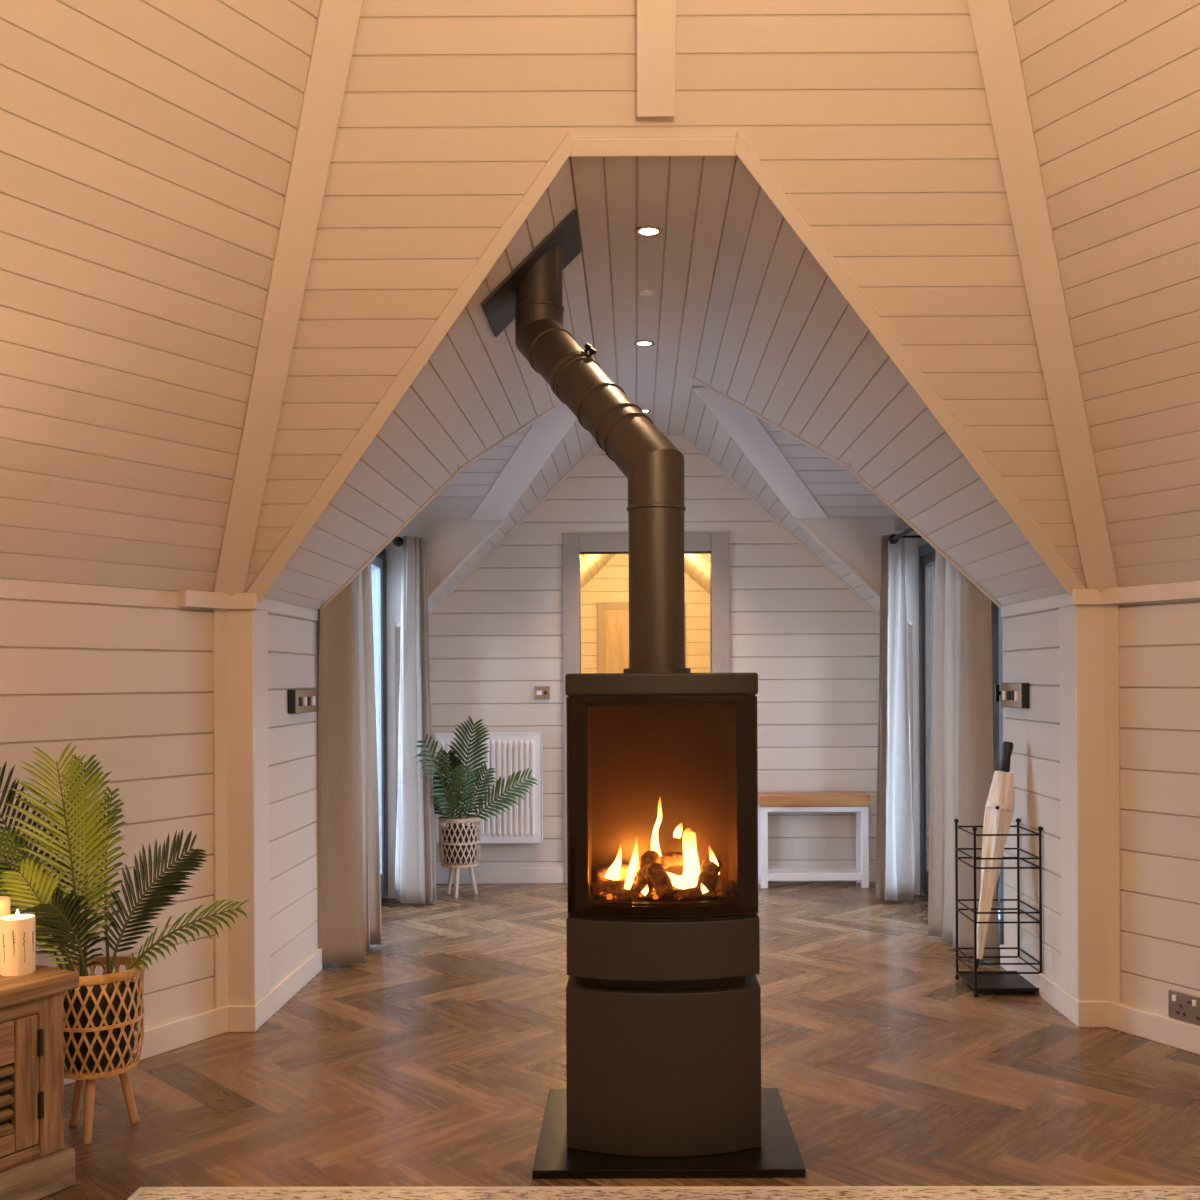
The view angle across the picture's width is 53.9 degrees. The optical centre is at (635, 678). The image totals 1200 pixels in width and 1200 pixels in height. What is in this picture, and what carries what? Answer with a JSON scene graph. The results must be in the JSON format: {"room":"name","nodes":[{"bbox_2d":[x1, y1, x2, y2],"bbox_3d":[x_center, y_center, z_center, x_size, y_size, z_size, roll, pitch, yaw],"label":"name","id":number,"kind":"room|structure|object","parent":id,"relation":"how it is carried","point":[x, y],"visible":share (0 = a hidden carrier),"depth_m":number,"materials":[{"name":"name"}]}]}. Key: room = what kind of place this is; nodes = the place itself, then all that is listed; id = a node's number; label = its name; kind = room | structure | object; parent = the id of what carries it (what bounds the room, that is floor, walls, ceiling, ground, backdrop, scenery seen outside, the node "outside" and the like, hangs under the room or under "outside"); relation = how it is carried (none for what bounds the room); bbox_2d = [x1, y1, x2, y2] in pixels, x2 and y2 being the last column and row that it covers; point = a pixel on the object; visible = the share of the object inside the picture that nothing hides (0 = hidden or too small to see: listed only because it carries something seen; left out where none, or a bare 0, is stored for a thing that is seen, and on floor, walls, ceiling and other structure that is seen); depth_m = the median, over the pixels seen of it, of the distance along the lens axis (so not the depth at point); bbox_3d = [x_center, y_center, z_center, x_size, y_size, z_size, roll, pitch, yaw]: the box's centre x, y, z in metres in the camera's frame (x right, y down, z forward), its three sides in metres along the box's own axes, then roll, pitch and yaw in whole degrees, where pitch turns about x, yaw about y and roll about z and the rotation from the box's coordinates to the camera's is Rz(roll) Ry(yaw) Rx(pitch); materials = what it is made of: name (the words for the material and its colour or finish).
{"room":"living room","nodes":[
{"label":"living room","id":0,"kind":"room"},
{"bbox_2d":[0,579,214,1032],"bbox_3d":[-2.081,0.444,2.638,0.018,1.433,2.898,0,0,30],"label":"wall","id":1,"kind":"structure","parent":0,"point":[124,676],"depth_m":3.58,"materials":[{"name":"white wood"}]},
{"bbox_2d":[64,1006,226,1084],"bbox_3d":[-2.062,1.118,2.629,0.018,0.085,2.898,0,0,30],"label":"baseboard","id":2,"kind":"structure","parent":1,"relation":"attached to","point":[166,1037],"depth_m":3.71,"materials":[{"name":"white wood"}]},
{"bbox_2d":[178,590,230,609],"bbox_3d":[-1.383,-0.254,3.796,0.040,0.052,0.190,0,0,30],"label":"trim","id":3,"kind":"structure","parent":1,"relation":"attached to","point":[186,598],"depth_m":3.76,"materials":[{"name":"white wood"}]},
{"bbox_2d":[212,609,228,1008],"bbox_3d":[-1.357,0.463,3.861,0.012,1.388,0.055,0,0,30],"label":"trim","id":4,"kind":"structure","parent":1,"relation":"attached to","point":[219,615],"depth_m":3.85,"materials":[{"name":"beige wood"}]},
{"bbox_2d":[268,612,317,988],"bbox_3d":[-1.293,0.440,4.294,0.050,1.433,0.812,0,0,0],"label":"wall","id":5,"kind":"structure","parent":0,"point":[292,641],"depth_m":4.35,"materials":[{"name":"white wood"}]},
{"bbox_2d":[226,609,255,1004],"bbox_3d":[-1.309,0.463,3.912,0.108,1.388,0.072,0,0,0],"label":"trim","id":6,"kind":"structure","parent":5,"relation":"attached to","point":[240,623],"depth_m":3.88,"materials":[{"name":"beige wood"}]},
{"bbox_2d":[227,1004,257,1031],"bbox_3d":[-1.294,1.114,3.876,0.095,0.085,0.024,0,0,0],"label":"baseboard","id":7,"kind":"structure","parent":5,"relation":"attached to","point":[240,1018],"depth_m":3.86,"materials":[{"name":"white wood"}]},
{"bbox_2d":[254,610,269,1002],"bbox_3d":[-1.262,0.420,3.963,0.012,1.303,0.150,0,0,0],"label":"trim","id":8,"kind":"structure","parent":5,"relation":"attached to","point":[261,757],"depth_m":3.96,"materials":[{"name":"white wood"}]},
{"bbox_2d":[230,593,317,620],"bbox_3d":[-1.287,-0.254,4.277,0.091,0.052,0.847,0,0,0],"label":"trim","id":9,"kind":"structure","parent":5,"relation":"attached to","point":[239,601],"depth_m":4.08,"materials":[{"name":"white wood"}]},
{"bbox_2d":[213,0,362,596],"bbox_3d":[-0.655,-1.760,2.761,0.095,2.980,2.607,0,0,-32],"label":"wooden beam","id":10,"kind":"structure","parent":5,"relation":"attached to","point":[337,20],"depth_m":3.23,"materials":[{"name":"white wood"}]},
{"bbox_2d":[256,949,321,1027],"bbox_3d":[-1.256,1.114,5.269,0.016,0.085,2.793,0,0,0],"label":"baseboard","id":11,"kind":"structure","parent":5,"relation":"attached to","point":[284,990],"depth_m":4.24,"materials":[{"name":"white wood"}]},
{"bbox_2d":[288,689,316,713],"bbox_3d":[-1.251,0.083,4.440,0.037,0.088,0.280,0,0,0],"label":"light switch","id":12,"kind":"object","parent":5,"relation":"attached to","point":[299,700],"visible":1,"depth_m":4.37,"materials":[{"name":"silver plastic"}]},
{"bbox_2d":[314,469,457,921],"bbox_3d":[-1.018,0.155,4.691,0.652,2.000,0.020,0,0,0],"label":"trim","id":13,"kind":"structure","parent":5,"relation":"attached to","point":[457,469],"depth_m":4.69,"materials":[{"name":"white wood"}]},
{"bbox_2d":[246,132,571,602],"bbox_3d":[-0.715,-0.837,3.480,1.403,1.168,0.067,0,0,37],"label":"trim","id":14,"kind":"structure","parent":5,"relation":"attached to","point":[352,454],"depth_m":3.43,"materials":[{"name":"white wood"}]},
{"bbox_2d":[319,401,562,609],"bbox_3d":[-0.636,-0.824,4.914,1.297,1.101,0.316,0,0,-32],"label":"trim","id":15,"kind":"structure","parent":5,"relation":"attached to","point":[475,458],"depth_m":4.69,"materials":[{"name":"white wood"}]},
{"bbox_2d":[395,627,400,821],"bbox_3d":[-1.293,0.440,6.447,0.050,1.433,0.435,0,0,0],"label":"wall","id":16,"kind":"structure","parent":0,"point":[397,633],"depth_m":6.27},
{"bbox_2d":[384,519,505,897],"bbox_3d":[-1.018,0.155,6.239,0.652,2.000,0.020,0,0,0],"label":"trim","id":17,"kind":"structure","parent":16,"relation":"attached to","point":[448,541],"depth_m":6.23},
{"bbox_2d":[264,157,594,608],"bbox_3d":[-0.768,-0.806,4.232,1.194,1.155,2.305,0,0,0],"label":"ceiling","id":18,"kind":"structure","parent":0,"point":[476,389],"depth_m":4.06,"materials":[{"name":"white wood"}]},
{"bbox_2d":[414,405,552,518],"bbox_3d":[-0.799,-1.154,5.465,1.251,0.641,1.702,0,0,0],"label":"ceiling","id":19,"kind":"structure","parent":0,"point":[460,498],"depth_m":6.04,"materials":[{"name":"white wood"}]},
{"bbox_2d":[470,403,576,519],"bbox_3d":[-0.532,-1.105,5.879,0.161,0.532,0.973,0,0,-37],"label":"trim","id":20,"kind":"structure","parent":19,"relation":"attached to","point":[544,435],"depth_m":5.91,"materials":[{"name":"white wood"}]},
{"bbox_2d":[396,418,596,631],"bbox_3d":[-0.766,-0.833,6.144,1.198,1.208,1.199,0,0,0],"label":"ceiling","id":21,"kind":"structure","parent":0,"point":[577,442],"depth_m":6.39,"materials":[{"name":"white wood"}]},
{"bbox_2d":[580,554,615,588],"bbox_3d":[-0.724,-0.832,9.693,1.105,1.105,5.815,0,0,0],"label":"ceiling","id":22,"kind":"structure","parent":0,"point":[590,564],"depth_m":11.76,"materials":[{"name":"white wood"}]},
{"bbox_2d":[0,0,1199,591],"bbox_3d":[0.088,-1.801,2.655,6.006,3.154,2.670,0,0,0],"label":"ceiling","id":23,"kind":"structure","parent":0,"point":[147,146],"depth_m":2.98,"materials":[{"name":"white wood"}]},
{"bbox_2d":[39,882,1199,1199],"bbox_3d":[0.104,1.179,5.784,5.796,0.060,13.832,0,0,0],"label":"floor","id":24,"kind":"structure","parent":0,"point":[435,1059],"depth_m":3.42,"materials":[{"name":"brown wood"}]},
{"bbox_2d":[0,964,78,1199],"bbox_3d":[-1.766,0.916,2.262,0.427,0.486,1.262,0,0,30],"label":"base cabinet","id":25,"kind":"object","parent":24,"relation":"on","point":[36,1164],"visible":1,"depth_m":2.62,"materials":[{"name":"brown wood"}]},
{"bbox_2d":[0,896,10,917],"bbox_3d":[-1.524,0.588,2.799,0.075,0.168,0.074,0,0,0],"label":"pillar candle","id":26,"kind":"object","parent":25,"relation":"on","point":[5,902],"visible":0.15,"depth_m":2.79,"materials":[{"name":"beige wax"}]},
{"bbox_2d":[0,909,35,975],"bbox_3d":[-1.414,0.599,2.700,0.075,0.145,0.074,0,0,0],"label":"pillar candle","id":27,"kind":"object","parent":25,"relation":"on","point":[17,931],"visible":1,"depth_m":2.67,"materials":[{"name":"beige wax"}]},
{"bbox_2d":[53,956,145,1143],"bbox_3d":[-1.381,0.947,3.030,0.228,0.420,0.228,0,0,-7],"label":"basket planter","id":28,"kind":"object","parent":24,"relation":"on","point":[101,1040],"visible":0.73,"depth_m":2.96,"materials":[{"name":"brown wicker"}]},
{"bbox_2d":[63,965,143,1074],"bbox_3d":[-1.381,0.865,3.030,0.218,0.255,0.218,0,0,-7],"label":"woven basket","id":29,"kind":"object","parent":28,"relation":"on","point":[100,1037],"depth_m":2.95,"materials":[{"name":"brown wicker"}]},
{"bbox_2d":[0,742,249,998],"bbox_3d":[-1.369,0.487,2.999,0.727,0.665,0.355,0,0,-22],"label":"potted palm","id":30,"kind":"object","parent":28,"relation":"in","point":[61,910],"visible":0.94,"depth_m":2.96,"materials":[{"name":"plant"}]},
{"bbox_2d":[438,814,480,898],"bbox_3d":[-0.940,0.945,6.300,0.228,0.420,0.228,0,0,6],"label":"basket planter","id":31,"kind":"object","parent":24,"relation":"on","point":[459,848],"visible":0.94,"depth_m":6.22,"materials":[{"name":"beige wicker"}]},
{"bbox_2d":[439,818,480,865],"bbox_3d":[-0.941,0.862,6.300,0.218,0.255,0.218,0,0,6],"label":"woven basket","id":32,"kind":"object","parent":31,"relation":"on","point":[459,848],"depth_m":6.22,"materials":[{"name":"beige wicker"}]},
{"bbox_2d":[415,716,537,829],"bbox_3d":[-0.907,0.507,6.194,0.685,0.621,0.393,0,0,-33],"label":"potted palm","id":33,"kind":"object","parent":31,"relation":"in","point":[447,802],"visible":0.96,"depth_m":6.22,"materials":[{"name":"plant"}]},
{"bbox_2d":[127,1186,1199,1199],"bbox_3d":[0.084,1.144,1.897,2.420,0.012,1.504,0,0,1],"label":"rug","id":34,"kind":"object","parent":24,"relation":"on","point":[487,1192],"visible":1,"depth_m":2.62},
{"bbox_2d":[532,1088,805,1178],"bbox_3d":[0.076,1.140,2.985,0.630,0.020,0.540,0,0,0],"label":"plate","id":35,"kind":"object","parent":24,"relation":"on","point":[778,1156],"visible":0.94,"depth_m":2.77,"materials":[{"name":"stone"}]},
{"bbox_2d":[565,668,760,1156],"bbox_3d":[0.065,0.551,2.982,0.470,1.158,0.395,0,0,0],"label":"gas stove","id":36,"kind":"object","parent":35,"relation":"on","point":[663,989],"visible":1,"depth_m":2.83,"materials":[{"name":"black metal"}]},
{"bbox_2d":[481,209,685,667],"bbox_3d":[-0.206,-0.697,3.344,0.384,1.340,0.944,0,0,-22],"label":"flue pipe","id":37,"kind":"object","parent":36,"relation":"on","point":[531,295],"visible":0.98,"depth_m":3.05,"materials":[{"name":"metal"}]},
{"bbox_2d":[758,792,869,887],"bbox_3d":[0.980,0.890,6.546,0.606,0.510,0.188,0,0,0],"label":"bench","id":38,"kind":"object","parent":24,"relation":"on","point":[858,802],"visible":0.92,"depth_m":6.46,"materials":[{"name":"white wood"}]},
{"bbox_2d":[954,818,1042,996],"bbox_3d":[1.338,0.837,4.367,0.253,0.613,0.262,0,0,0],"label":"umbrella stand","id":39,"kind":"object","parent":24,"relation":"on","point":[980,981],"visible":0.98,"depth_m":4.31,"materials":[{"name":"black metal"}]},
{"bbox_2d":[977,741,1013,968],"bbox_3d":[1.333,0.652,4.399,0.166,0.836,0.102,0,0,0],"label":"umbrella","id":40,"kind":"object","parent":39,"relation":"in","point":[999,808],"visible":0.94,"depth_m":4.37,"materials":[{"name":"white fabric"}]},
{"bbox_2d":[960,973,1037,991],"bbox_3d":[1.339,1.123,4.367,0.223,0.012,0.233,0,0,0],"label":"drip tray","id":41,"kind":"object","parent":39,"relation":"on","point":[985,982],"depth_m":4.33,"materials":[{"name":"black metal"}]},
{"bbox_2d":[581,554,709,672],"bbox_3d":[0.094,-0.113,12.609,2.730,2.525,0.018,0,0,0],"label":"wall","id":42,"kind":"structure","parent":0,"point":[611,583],"depth_m":12.60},
{"bbox_2d":[597,602,685,672],"bbox_3d":[0.061,0.165,12.583,0.940,1.970,0.026,0,0,0],"label":"door","id":43,"kind":"structure","parent":42,"relation":"in","point":[612,617],"depth_m":12.58,"materials":[{"name":"beige paint"}]},
{"bbox_2d":[570,156,735,434],"bbox_3d":[0.044,-1.424,4.872,0.581,0.100,3.585,0,0,0],"label":"ceiling","id":44,"kind":"structure","parent":0,"point":[686,197],"depth_m":3.89,"materials":[{"name":"white wood"}]},
{"bbox_2d":[634,340,654,346],"bbox_3d":[0.034,-1.373,4.830,0.088,0.004,0.088,0,0,0],"label":"recessed light","id":45,"kind":"object","parent":44,"relation":"in","point":[641,343],"visible":1,"depth_m":4.83,"materials":[{"name":"silver metal"}]},
{"bbox_2d":[639,290,652,295],"bbox_3d":[0.036,-1.369,4.200,0.052,0.013,0.052,0,0,0],"label":"sensor","id":46,"kind":"object","parent":44,"relation":"attached to","point":[644,292],"visible":1,"depth_m":4.19,"materials":[{"name":"white plastic"}]},
{"bbox_2d":[634,225,662,236],"bbox_3d":[0.039,-1.373,3.620,0.088,0.004,0.088,0,0,0],"label":"recessed light","id":47,"kind":"object","parent":44,"relation":"in","point":[647,230],"visible":1,"depth_m":3.62,"materials":[{"name":"silver metal"}]},
{"bbox_2d":[569,136,736,156],"bbox_3d":[0.045,-1.388,3.073,0.461,0.055,0.053,0,0,0],"label":"trim","id":48,"kind":"structure","parent":44,"relation":"attached to","point":[696,145],"depth_m":3.06,"materials":[{"name":"white wood"}]},
{"bbox_2d":[428,435,879,867],"bbox_3d":[0.094,-0.113,6.695,2.730,2.525,0.060,0,0,0],"label":"wall","id":49,"kind":"structure","parent":0,"point":[812,645],"depth_m":6.67,"materials":[{"name":"white wood"}]},
{"bbox_2d":[434,732,542,855],"bbox_3d":[-0.834,0.727,6.611,0.624,0.854,0.105,0,0,0],"label":"radiator","id":50,"kind":"object","parent":49,"relation":"attached to","point":[509,753],"visible":0.65,"depth_m":6.57,"materials":[{"name":"white metal"}]},
{"bbox_2d":[434,732,542,734],"bbox_3d":[-0.823,0.304,6.596,0.598,0.008,0.058,0,0,0],"label":"grille","id":51,"kind":"object","parent":50,"relation":"attached to","point":[490,733],"depth_m":6.57,"materials":[{"name":"white metal"}]},
{"bbox_2d":[428,444,597,616],"bbox_3d":[-0.714,-0.822,6.658,1.098,1.098,0.012,0,0,0],"label":"trim","id":52,"kind":"structure","parent":49,"relation":"attached to","point":[596,445],"depth_m":6.65,"materials":[{"name":"white wood"}]},
{"bbox_2d":[534,686,549,698],"bbox_3d":[-0.531,0.078,6.659,0.088,0.074,0.013,0,0,0],"label":"switch","id":53,"kind":"object","parent":49,"relation":"attached to","point":[540,692],"visible":1,"depth_m":6.66,"materials":[{"name":"silver metal"}]},
{"bbox_2d":[562,532,729,883],"bbox_3d":[0.060,0.163,6.714,0.941,1.973,0.142,0,0,0],"label":"door frame","id":54,"kind":"structure","parent":49,"relation":"in","point":[717,543],"depth_m":6.64,"materials":[{"name":"beige paint"}]},
{"bbox_2d":[436,866,875,883],"bbox_3d":[0.101,1.105,6.657,2.730,0.088,0.016,0,0,0],"label":"baseboard","id":55,"kind":"structure","parent":49,"relation":"attached to","point":[482,875],"depth_m":6.65,"materials":[{"name":"white wood"}]},
{"bbox_2d":[682,435,879,616],"bbox_3d":[0.857,-0.830,6.658,1.194,1.098,0.012,0,0,0],"label":"trim","id":56,"kind":"structure","parent":49,"relation":"attached to","point":[683,437],"depth_m":6.65,"materials":[{"name":"white wood"}]},
{"bbox_2d":[244,0,1086,592],"bbox_3d":[0.089,-1.802,2.775,2.898,3.038,2.254,0,0,0],"label":"ceiling","id":57,"kind":"structure","parent":0,"point":[872,118],"depth_m":3.10,"materials":[{"name":"white wood"}]},
{"bbox_2d":[636,0,676,116],"bbox_3d":[0.046,-2.336,2.339,0.097,1.826,1.368,0,0,0],"label":"trim","id":58,"kind":"structure","parent":57,"relation":"attached to","point":[655,19],"depth_m":2.90,"materials":[{"name":"white wood"}]},
{"bbox_2d":[684,554,709,593],"bbox_3d":[0.867,-0.840,9.693,1.200,1.105,5.815,0,0,0],"label":"ceiling","id":59,"kind":"structure","parent":0,"point":[697,566],"depth_m":11.50,"materials":[{"name":"white wood"}]},
{"bbox_2d":[683,388,879,613],"bbox_3d":[0.910,-0.843,6.144,1.292,1.210,1.199,0,0,0],"label":"ceiling","id":60,"kind":"structure","parent":0,"point":[702,428],"depth_m":6.35,"materials":[{"name":"white wood"}]},
{"bbox_2d":[692,376,898,516],"bbox_3d":[0.929,-1.163,5.465,1.327,0.641,1.702,0,0,0],"label":"ceiling","id":61,"kind":"structure","parent":0,"point":[839,493],"depth_m":6.04,"materials":[{"name":"white wood"}]},
{"bbox_2d":[692,386,828,518],"bbox_3d":[0.647,-1.111,5.879,0.156,0.532,1.008,0,0,40],"label":"trim","id":62,"kind":"structure","parent":61,"relation":"attached to","point":[743,427],"depth_m":5.87,"materials":[{"name":"white wood"}]},
{"bbox_2d":[694,156,1066,605],"bbox_3d":[0.912,-0.815,4.232,1.290,1.155,2.305,0,0,0],"label":"ceiling","id":63,"kind":"structure","parent":0,"point":[779,338],"depth_m":4.02,"materials":[{"name":"white wood"}]},
{"bbox_2d":[907,624,913,845],"bbox_3d":[1.487,0.426,6.447,0.050,1.433,0.435,0,0,0],"label":"wall","id":64,"kind":"structure","parent":0,"point":[909,628],"depth_m":6.26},
{"bbox_2d":[793,517,919,894],"bbox_3d":[1.185,0.144,6.239,0.681,2.000,0.020,0,0,0],"label":"trim","id":65,"kind":"structure","parent":64,"relation":"attached to","point":[856,540],"depth_m":6.23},
{"bbox_2d":[920,538,927,545],"bbox_3d":[1.509,-1.040,5.465,0.018,0.685,1.530,0,0,0],"label":"wall","id":66,"kind":"structure","parent":0,"point":[922,541],"depth_m":6.18,"materials":[{"name":"white wood"}]},
{"bbox_2d":[895,517,910,530],"bbox_3d":[1.416,-0.812,6.189,0.100,0.060,0.079,0,0,0],"label":"wood block","id":67,"kind":"object","parent":66,"relation":"attached to","point":[900,524],"visible":0.5,"depth_m":6.15,"materials":[{"name":"beige paint"}]},
{"bbox_2d":[889,528,921,543],"bbox_3d":[1.390,-0.721,5.380,0.219,0.076,1.251,0,0,0],"label":"curtain rod","id":68,"kind":"object","parent":66,"relation":"attached to","point":[893,539],"visible":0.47,"depth_m":5.87,"materials":[{"name":"black metal"}]},
{"bbox_2d":[876,533,914,900],"bbox_3d":[1.328,0.196,6.101,0.196,1.870,0.256,0,0,0],"label":"curtain","id":69,"kind":"object","parent":68,"relation":"hanging from","point":[894,825],"visible":0.98,"depth_m":6.01,"materials":[{"name":"fabric"}]},
{"bbox_2d":[928,549,998,960],"bbox_3d":[1.362,0.196,4.966,0.204,1.870,0.505,0,0,0],"label":"curtain","id":70,"kind":"object","parent":68,"relation":"hanging from","point":[962,753],"visible":0.78,"depth_m":4.79,"materials":[{"name":"fabric"}]},
{"bbox_2d":[919,543,1003,954],"bbox_3d":[1.517,0.222,5.465,0.098,1.840,1.530,0,0,0],"label":"window","id":71,"kind":"structure","parent":66,"relation":"in","point":[926,551],"depth_m":6.16,"materials":[{"name":"silver metal"}]},
{"bbox_2d":[1002,608,1060,985],"bbox_3d":[1.487,0.426,4.294,0.050,1.433,0.812,0,0,0],"label":"wall","id":72,"kind":"structure","parent":0,"point":[1030,641],"depth_m":4.32,"materials":[{"name":"white wood"}]},
{"bbox_2d":[692,377,1001,607],"bbox_3d":[0.782,-0.832,4.908,1.379,1.101,0.322,0,0,30],"label":"trim","id":73,"kind":"structure","parent":72,"relation":"attached to","point":[845,465],"depth_m":4.70,"materials":[{"name":"white wood"}]},
{"bbox_2d":[734,131,1086,596],"bbox_3d":[0.857,-0.845,3.480,1.481,1.169,0.067,0,0,-34],"label":"trim","id":74,"kind":"structure","parent":72,"relation":"attached to","point":[968,447],"depth_m":3.42,"materials":[{"name":"white wood"}]},
{"bbox_2d":[849,466,1006,917],"bbox_3d":[1.185,0.144,4.691,0.681,2.000,0.020,0,0,0],"label":"trim","id":75,"kind":"structure","parent":72,"relation":"attached to","point":[849,466],"depth_m":4.69,"materials":[{"name":"white wood"}]},
{"bbox_2d":[1001,683,1028,707],"bbox_3d":[1.442,0.062,4.500,0.037,0.095,0.240,0,0,0],"label":"light switch","id":76,"kind":"object","parent":72,"relation":"attached to","point":[1013,695],"visible":1,"depth_m":4.44,"materials":[{"name":"silver plastic"}]},
{"bbox_2d":[1000,945,1076,1024],"bbox_3d":[1.458,1.100,5.269,0.016,0.085,2.793,0,0,0],"label":"baseboard","id":77,"kind":"structure","parent":72,"relation":"attached to","point":[1049,990],"depth_m":4.17,"materials":[{"name":"white wood"}]},
{"bbox_2d":[967,0,1118,591],"bbox_3d":[0.789,-1.767,2.761,0.095,2.983,2.657,0,0,34],"label":"wooden beam","id":78,"kind":"structure","parent":72,"relation":"attached to","point":[992,22],"depth_m":3.23,"materials":[{"name":"white wood"}]},
{"bbox_2d":[1001,589,1101,616],"bbox_3d":[1.477,-0.269,4.277,0.097,0.052,0.847,0,0,0],"label":"trim","id":79,"kind":"structure","parent":72,"relation":"attached to","point":[1079,596],"depth_m":4.09,"materials":[{"name":"white wood"}]},
{"bbox_2d":[1059,605,1076,998],"bbox_3d":[1.456,0.406,3.963,0.012,1.303,0.150,0,0,0],"label":"trim","id":80,"kind":"structure","parent":72,"relation":"attached to","point":[1067,651],"depth_m":3.96,"materials":[{"name":"white wood"}]},
{"bbox_2d":[1075,605,1106,1000],"bbox_3d":[1.507,0.448,3.912,0.114,1.388,0.072,0,0,0],"label":"wooden post","id":81,"kind":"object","parent":72,"relation":"attached to","point":[1089,619],"depth_m":3.88,"materials":[{"name":"beige wood"}]},
{"bbox_2d":[1076,1000,1107,1027],"bbox_3d":[1.498,1.100,3.876,0.101,0.085,0.024,0,0,0],"label":"baseboard","id":82,"kind":"structure","parent":72,"relation":"attached to","point":[1089,1014],"depth_m":3.86,"materials":[{"name":"white wood"}]},
{"bbox_2d":[1119,599,1199,1016],"bbox_3d":[2.281,0.422,2.638,0.018,1.433,2.898,0,0,-30],"label":"wall","id":83,"kind":"structure","parent":0,"point":[1159,642],"depth_m":3.72,"materials":[{"name":"white wood"}]},
{"bbox_2d":[1104,604,1120,1003],"bbox_3d":[1.558,0.448,3.861,0.012,1.388,0.055,0,0,-30],"label":"trim","id":84,"kind":"structure","parent":83,"relation":"attached to","point":[1112,704],"depth_m":3.85,"materials":[{"name":"beige wood"}]},
{"bbox_2d":[1101,581,1199,604],"bbox_3d":[2.253,-0.273,2.623,0.040,0.052,2.898,0,0,-30],"label":"trim","id":85,"kind":"structure","parent":83,"relation":"attached to","point":[1180,590],"depth_m":3.69,"materials":[{"name":"white wood"}]},
{"bbox_2d":[1108,1001,1199,1054],"bbox_3d":[2.269,1.096,2.629,0.018,0.085,2.898,0,0,-30],"label":"baseboard","id":86,"kind":"structure","parent":83,"relation":"attached to","point":[1183,1035],"depth_m":3.71,"materials":[{"name":"white wood"}]},
{"bbox_2d":[1168,989,1199,1025],"bbox_3d":[1.699,1.011,3.618,0.016,0.086,0.146,0,0,-30],"label":"double socket","id":87,"kind":"object","parent":83,"relation":"attached to","point":[1182,1006],"visible":1,"depth_m":3.63,"materials":[{"name":"silver metal"}]},
{"bbox_3d":[-1.339,-1.026,5.465,0.018,0.685,1.530,0,0,0],"label":"wall","id":88,"kind":"structure","parent":0,"visible":0},
{"bbox_2d":[317,549,387,903],"bbox_3d":[-1.349,0.237,5.465,0.070,1.840,1.530,0,0,0],"label":"window","id":89,"kind":"structure","parent":88,"relation":"in","point":[378,564],"depth_m":6.16,"materials":[{"name":"silver metal"}]},
{"bbox_2d":[392,537,403,546],"bbox_3d":[-1.252,-0.708,5.380,0.149,0.076,1.251,0,0,0],"label":"curtain rod","id":90,"kind":"object","parent":88,"relation":"attached to","point":[398,541],"visible":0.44,"depth_m":5.96,"materials":[{"name":"black metal"}]},
{"bbox_2d":[317,562,381,963],"bbox_3d":[-1.190,0.209,4.906,0.195,1.870,0.455,0,0,0],"label":"curtain","id":91,"kind":"object","parent":90,"relation":"hanging from","point":[348,841],"visible":0.83,"depth_m":4.71,"materials":[{"name":"fabric"}]},
{"bbox_2d":[395,536,436,903],"bbox_3d":[-1.144,0.209,6.100,0.211,1.870,0.257,0,0,0],"label":"curtain","id":92,"kind":"object","parent":90,"relation":"hanging from","point":[415,862],"visible":0.98,"depth_m":6.00,"materials":[{"name":"fabric"}]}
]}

